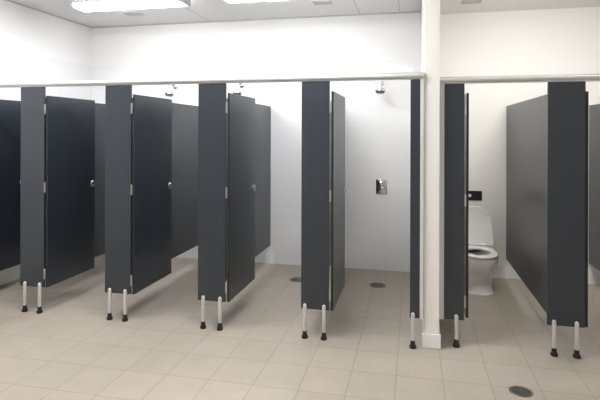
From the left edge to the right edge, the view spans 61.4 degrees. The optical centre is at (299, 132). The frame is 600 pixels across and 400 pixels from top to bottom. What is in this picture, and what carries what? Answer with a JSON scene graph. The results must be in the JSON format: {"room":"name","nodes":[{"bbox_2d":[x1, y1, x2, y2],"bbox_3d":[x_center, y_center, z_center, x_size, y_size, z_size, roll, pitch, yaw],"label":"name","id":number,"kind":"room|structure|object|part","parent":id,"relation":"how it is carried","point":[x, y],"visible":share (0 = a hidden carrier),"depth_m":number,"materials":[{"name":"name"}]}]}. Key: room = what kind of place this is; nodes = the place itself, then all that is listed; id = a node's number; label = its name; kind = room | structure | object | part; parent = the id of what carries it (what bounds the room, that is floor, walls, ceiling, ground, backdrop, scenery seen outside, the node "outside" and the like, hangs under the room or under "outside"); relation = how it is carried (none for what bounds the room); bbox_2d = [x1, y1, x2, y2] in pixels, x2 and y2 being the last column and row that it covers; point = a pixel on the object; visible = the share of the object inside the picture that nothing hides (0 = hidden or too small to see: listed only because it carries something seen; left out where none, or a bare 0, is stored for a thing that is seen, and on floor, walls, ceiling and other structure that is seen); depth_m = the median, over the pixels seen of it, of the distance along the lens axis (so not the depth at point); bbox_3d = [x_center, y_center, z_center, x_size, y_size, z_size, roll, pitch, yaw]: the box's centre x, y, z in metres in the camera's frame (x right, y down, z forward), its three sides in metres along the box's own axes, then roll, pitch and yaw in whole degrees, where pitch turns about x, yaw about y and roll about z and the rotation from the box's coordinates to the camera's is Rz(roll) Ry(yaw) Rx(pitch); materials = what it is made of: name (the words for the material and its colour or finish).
{"room":"public restroom","nodes":[
{"label":"public restroom","id":0,"kind":"room"},
{"bbox_2d":[0,0,91,285],"bbox_3d":[-3.870,0.093,3.147,0.150,3.139,8.040,0,0,13],"label":"wall","id":1,"kind":"structure","parent":0,"point":[35,45],"depth_m":6.09,"materials":[{"name":"white paint"}]},
{"bbox_2d":[6,0,91,27],"bbox_3d":[-3.787,-1.469,3.123,0.012,0.014,8.028,0,0,13],"label":"trim","id":2,"kind":"structure","parent":1,"relation":"attached to","point":[6,0],"depth_m":6.22,"materials":[{"name":"grey"}]},
{"bbox_2d":[11,0,421,26],"bbox_3d":[-1.655,-1.530,2.649,4.681,0.120,8.340,0,0,13],"label":"ceiling","id":3,"kind":"structure","parent":0,"point":[211,10],"depth_m":6.06,"materials":[{"name":"white paint"}]},
{"bbox_2d":[70,0,190,11],"bbox_3d":[-1.863,-1.424,5.546,1.320,0.094,0.260,0,0,13],"label":"ceiling light","id":4,"kind":"object","parent":3,"relation":"attached to","point":[82,5],"visible":1,"depth_m":5.49,"materials":[{"name":"grey plastic"}]},
{"bbox_2d":[122,12,143,15],"bbox_3d":[-2.049,-1.467,6.223,0.210,0.008,0.150,0,0,13],"label":"ceiling vent","id":5,"kind":"object","parent":3,"relation":"in","point":[126,13],"visible":1,"depth_m":6.20,"materials":[{"name":"grey metal"}]},
{"bbox_2d":[223,0,272,3],"bbox_3d":[-0.153,-1.419,5.130,1.340,0.094,0.260,0,0,13],"label":"ceiling light","id":6,"kind":"object","parent":3,"relation":"attached to","point":[226,1],"visible":1,"depth_m":5.26,"materials":[{"name":"grey plastic"}]},
{"bbox_2d":[312,0,332,4],"bbox_3d":[0.255,-1.460,5.663,0.210,0.008,0.150,0,0,13],"label":"ceiling vent","id":7,"kind":"object","parent":3,"relation":"in","point":[323,2],"visible":1,"depth_m":5.65,"materials":[{"name":"grey metal"}]},
{"bbox_2d":[0,254,599,399],"bbox_3d":[-0.220,1.723,2.324,7.641,0.100,8.340,0,0,13],"label":"floor","id":8,"kind":"structure","parent":0,"point":[69,350],"depth_m":3.98,"materials":[{"name":"tile"}]},
{"bbox_2d":[0,99,20,270],"bbox_3d":[-3.212,0.614,5.224,0.222,2.100,0.757,0,0,13],"label":"partition","id":9,"kind":"object","parent":8,"relation":"on","point":[10,110],"visible":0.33,"depth_m":5.37,"materials":[{"name":"grey laminate"}]},
{"bbox_2d":[20,87,104,313],"bbox_3d":[-2.243,0.617,5.757,0.304,2.100,2.223,0,0,13],"label":"partition","id":10,"kind":"object","parent":8,"relation":"on","point":[62,189],"visible":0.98,"depth_m":4.84,"materials":[{"name":"grey laminate"}]},
{"bbox_3d":[-2.568,1.503,4.718,0.031,0.236,0.031,0,0,13],"label":"leg","id":11,"kind":"part","parent":10,"relation":"part of","materials":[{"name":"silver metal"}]},
{"bbox_3d":[-2.413,1.504,4.683,0.031,0.236,0.031,0,0,13],"label":"leg","id":12,"kind":"part","parent":10,"relation":"part of","materials":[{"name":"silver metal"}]},
{"bbox_3d":[-2.272,0.544,5.036,0.018,1.780,0.712,0,0,13],"label":"door","id":13,"kind":"part","parent":10,"relation":"part of","materials":[{"name":"grey laminate"}]},
{"bbox_2d":[0,72,423,87],"bbox_3d":[-1.210,-0.452,4.438,4.469,0.053,0.072,0,0,13],"label":"headrail","id":14,"kind":"object","parent":10,"relation":"on","point":[412,75],"visible":1,"depth_m":4.29,"materials":[{"name":"silver metal"}]},
{"bbox_2d":[105,85,197,321],"bbox_3d":[-1.373,0.620,5.562,0.302,2.100,2.223,0,0,13],"label":"partition","id":15,"kind":"object","parent":8,"relation":"on","point":[151,143],"visible":1,"depth_m":4.71,"materials":[{"name":"grey laminate"}]},
{"bbox_3d":[-1.703,1.506,4.524,0.031,0.236,0.031,0,0,13],"label":"leg","id":16,"kind":"part","parent":15,"relation":"part of","materials":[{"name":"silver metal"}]},
{"bbox_3d":[-1.553,1.506,4.490,0.031,0.236,0.031,0,0,13],"label":"leg","id":17,"kind":"part","parent":15,"relation":"part of","materials":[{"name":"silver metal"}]},
{"bbox_3d":[-1.403,0.547,4.840,0.018,1.780,0.712,0,0,13],"label":"door","id":18,"kind":"part","parent":15,"relation":"part of","materials":[{"name":"grey laminate"}]},
{"bbox_2d":[198,83,270,330],"bbox_3d":[-0.498,0.623,5.365,0.296,2.100,2.223,0,0,13],"label":"partition","id":19,"kind":"object","parent":8,"relation":"on","point":[234,131],"visible":1,"depth_m":4.35,"materials":[{"name":"grey laminate"}]},
{"bbox_3d":[-0.829,1.508,4.327,0.031,0.236,0.031,0,0,13],"label":"leg","id":20,"kind":"part","parent":19,"relation":"part of","materials":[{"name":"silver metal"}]},
{"bbox_3d":[-0.680,1.509,4.293,0.031,0.236,0.031,0,0,13],"label":"leg","id":21,"kind":"part","parent":19,"relation":"part of","materials":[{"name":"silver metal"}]},
{"bbox_3d":[-0.531,0.549,4.644,0.018,1.780,0.712,0,0,13],"label":"door","id":22,"kind":"part","parent":19,"relation":"part of","materials":[{"name":"grey laminate"}]},
{"bbox_2d":[290,277,300,281],"bbox_3d":[-0.024,1.672,5.765,0.190,0.004,0.190,0,0,13],"label":"floor drain","id":23,"kind":"object","parent":8,"relation":"on","point":[294,279],"visible":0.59,"depth_m":5.76,"materials":[{"name":"silver metal"}]},
{"bbox_2d":[301,81,345,340],"bbox_3d":[0.381,0.625,5.167,0.278,2.100,2.223,0,0,13],"label":"partition","id":24,"kind":"object","parent":8,"relation":"on","point":[323,189],"visible":1,"depth_m":4.13,"materials":[{"name":"grey laminate"}]},
{"bbox_3d":[0.039,1.511,4.131,0.031,0.236,0.031,0,0,13],"label":"leg","id":25,"kind":"part","parent":24,"relation":"part of","materials":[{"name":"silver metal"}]},
{"bbox_3d":[0.193,1.511,4.097,0.031,0.236,0.031,0,0,13],"label":"leg","id":26,"kind":"part","parent":24,"relation":"part of","materials":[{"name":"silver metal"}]},
{"bbox_3d":[0.340,0.552,4.448,0.018,1.780,0.712,0,0,13],"label":"door","id":27,"kind":"part","parent":24,"relation":"part of","materials":[{"name":"grey laminate"}]},
{"bbox_2d":[369,282,385,287],"bbox_3d":[0.854,1.675,5.567,0.190,0.004,0.190,0,0,13],"label":"floor drain","id":28,"kind":"object","parent":8,"relation":"on","point":[375,284],"visible":1,"depth_m":5.55,"materials":[{"name":"silver metal"}]},
{"bbox_2d":[409,79,423,348],"bbox_3d":[0.909,0.627,3.941,0.106,2.100,0.064,0,0,13],"label":"screen","id":29,"kind":"object","parent":8,"relation":"on","point":[417,85],"visible":1,"depth_m":3.95,"materials":[{"name":"grey laminate"}]},
{"bbox_3d":[0.880,1.516,3.942,0.031,0.232,0.031,0,0,13],"label":"leg","id":30,"kind":"part","parent":29,"relation":"part of","materials":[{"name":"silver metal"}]},
{"bbox_2d":[439,83,468,347],"bbox_3d":[1.294,0.642,4.314,0.234,2.071,0.757,0,0,13],"label":"partition","id":31,"kind":"object","parent":8,"relation":"on","point":[454,103],"visible":1,"depth_m":3.99,"materials":[{"name":"grey laminate"}]},
{"bbox_3d":[1.227,1.528,3.968,0.031,0.208,0.031,0,0,13],"label":"leg","id":32,"kind":"part","parent":31,"relation":"part of","materials":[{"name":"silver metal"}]},
{"bbox_3d":[1.392,0.569,4.315,0.018,1.766,0.712,0,0,13],"label":"door","id":33,"kind":"part","parent":31,"relation":"part of","materials":[{"name":"grey laminate"}]},
{"bbox_2d":[468,206,497,295],"bbox_3d":[1.941,1.256,5.543,0.400,0.848,0.806,0,0,13],"label":"toilet","id":34,"kind":"object","parent":8,"relation":"on","point":[482,258],"visible":0.75,"depth_m":5.34,"materials":[{"name":"white ceramic"}]},
{"bbox_3d":[1.986,1.051,5.738,0.400,0.438,0.075,0,0,13],"label":"lid","id":35,"kind":"part","parent":34,"relation":"part of","materials":[{"name":"white plastic"}]},
{"bbox_3d":[1.914,1.276,5.422,0.386,0.024,0.558,0,0,13],"label":"seat","id":36,"kind":"part","parent":34,"relation":"part of","materials":[{"name":"white plastic"}]},
{"bbox_2d":[509,386,532,397],"bbox_3d":[1.433,1.676,3.279,0.148,0.004,0.148,0,0,13],"label":"floor drain","id":37,"kind":"object","parent":8,"relation":"on","point":[520,391],"visible":1,"depth_m":3.27,"materials":[{"name":"silver metal"}]},
{"bbox_2d":[506,81,588,358],"bbox_3d":[2.246,0.645,4.799,0.294,2.071,2.121,0,0,13],"label":"partition","id":38,"kind":"object","parent":8,"relation":"on","point":[547,135],"visible":1,"depth_m":3.83,"materials":[{"name":"grey laminate"}]},
{"bbox_2d":[440,74,599,83],"bbox_3d":[2.451,-0.412,3.719,2.753,0.053,0.072,0,0,13],"label":"headrail","id":39,"kind":"object","parent":38,"relation":"on","point":[563,77],"visible":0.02,"depth_m":3.86,"materials":[{"name":"silver metal"}]},
{"bbox_3d":[1.917,1.522,3.813,0.031,0.226,0.031,0,0,13],"label":"leg","id":40,"kind":"part","parent":38,"relation":"part of","materials":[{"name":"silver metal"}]},
{"bbox_3d":[2.069,1.522,3.779,0.031,0.226,0.031,0,0,13],"label":"leg","id":41,"kind":"part","parent":38,"relation":"part of","materials":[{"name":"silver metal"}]},
{"bbox_3d":[2.224,0.572,4.128,0.018,1.766,0.712,0,0,13],"label":"door","id":42,"kind":"part","parent":38,"relation":"part of","materials":[{"name":"grey laminate"}]},
{"bbox_2d":[589,104,599,270],"bbox_3d":[3.090,0.648,4.609,0.288,2.071,2.121,0,0,13],"label":"partition","id":43,"kind":"object","parent":8,"relation":"on","point":[594,110],"visible":1,"depth_m":5.48,"materials":[{"name":"grey laminate"}]},
{"bbox_2d":[91,7,599,271],"bbox_3d":[0.684,0.106,6.319,7.641,3.139,0.150,0,0,13],"label":"wall","id":44,"kind":"structure","parent":0,"point":[377,126],"depth_m":6.21,"materials":[{"name":"white paint"}]},
{"bbox_2d":[165,84,176,96],"bbox_3d":[-1.697,-0.575,6.661,0.120,0.197,0.229,0,0,13],"label":"shower","id":45,"kind":"object","parent":44,"relation":"attached to","point":[169,93],"visible":0.9,"depth_m":6.61,"materials":[{"name":"silver metal"}]},
{"bbox_2d":[233,83,243,94],"bbox_3d":[-0.782,-0.572,6.455,0.120,0.197,0.229,0,0,13],"label":"shower","id":46,"kind":"object","parent":44,"relation":"attached to","point":[237,91],"visible":0.77,"depth_m":6.39,"materials":[{"name":"silver metal"}]},
{"bbox_2d":[92,11,420,27],"bbox_3d":[-0.730,-1.460,6.555,4.469,0.014,0.012,0,0,13],"label":"trim","id":47,"kind":"structure","parent":44,"relation":"attached to","point":[412,11],"depth_m":6.48,"materials":[{"name":"grey"}]},
{"bbox_2d":[375,80,384,93],"bbox_3d":[0.967,-0.567,6.061,0.120,0.197,0.229,0,0,13],"label":"shower","id":48,"kind":"object","parent":44,"relation":"attached to","point":[380,90],"visible":0.88,"depth_m":6.00,"materials":[{"name":"silver metal"}]},
{"bbox_2d":[376,179,386,193],"bbox_3d":[0.986,0.657,6.131,0.132,0.176,0.083,0,0,13],"label":"shower mixer","id":49,"kind":"object","parent":44,"relation":"attached to","point":[381,185],"visible":1,"depth_m":6.16,"materials":[{"name":"silver metal"}]},
{"bbox_2d":[469,191,481,200],"bbox_3d":[2.022,0.735,5.931,0.216,0.112,0.018,0,0,13],"label":"flush plate","id":50,"kind":"object","parent":44,"relation":"attached to","point":[473,195],"visible":0.59,"depth_m":5.92,"materials":[{"name":"black plastic"}]},
{"bbox_2d":[492,265,599,283],"bbox_3d":[2.899,1.608,5.734,2.753,0.150,0.016,0,0,13],"label":"baseboard","id":51,"kind":"structure","parent":44,"relation":"attached to","point":[503,271],"depth_m":5.83,"materials":[{"name":"white tile"}]},
{"bbox_2d":[421,0,439,333],"bbox_3d":[1.267,0.131,5.001,0.119,3.094,2.165,0,0,13],"label":"column","id":52,"kind":"structure","parent":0,"point":[430,9],"depth_m":3.95,"materials":[{"name":"white paint"}]},
{"bbox_2d":[422,325,440,348],"bbox_3d":[1.259,1.622,4.988,0.143,0.112,2.161,0,0,13],"label":"baseboard","id":53,"kind":"structure","parent":52,"relation":"attached to","point":[429,340],"depth_m":3.93,"materials":[{"name":"white tile"}]},
{"bbox_2d":[440,0,599,13],"bbox_3d":[2.073,-1.496,1.810,2.960,0.165,8.340,0,0,13],"label":"ceiling","id":54,"kind":"structure","parent":0,"point":[446,6],"depth_m":5.60,"materials":[{"name":"white paint"}]},
{"bbox_2d":[461,0,481,3],"bbox_3d":[1.842,-1.411,5.429,0.210,0.008,0.150,0,0,13],"label":"ceiling vent","id":55,"kind":"object","parent":54,"relation":"in","point":[462,1],"visible":1,"depth_m":5.42,"materials":[{"name":"grey metal"}]}
]}

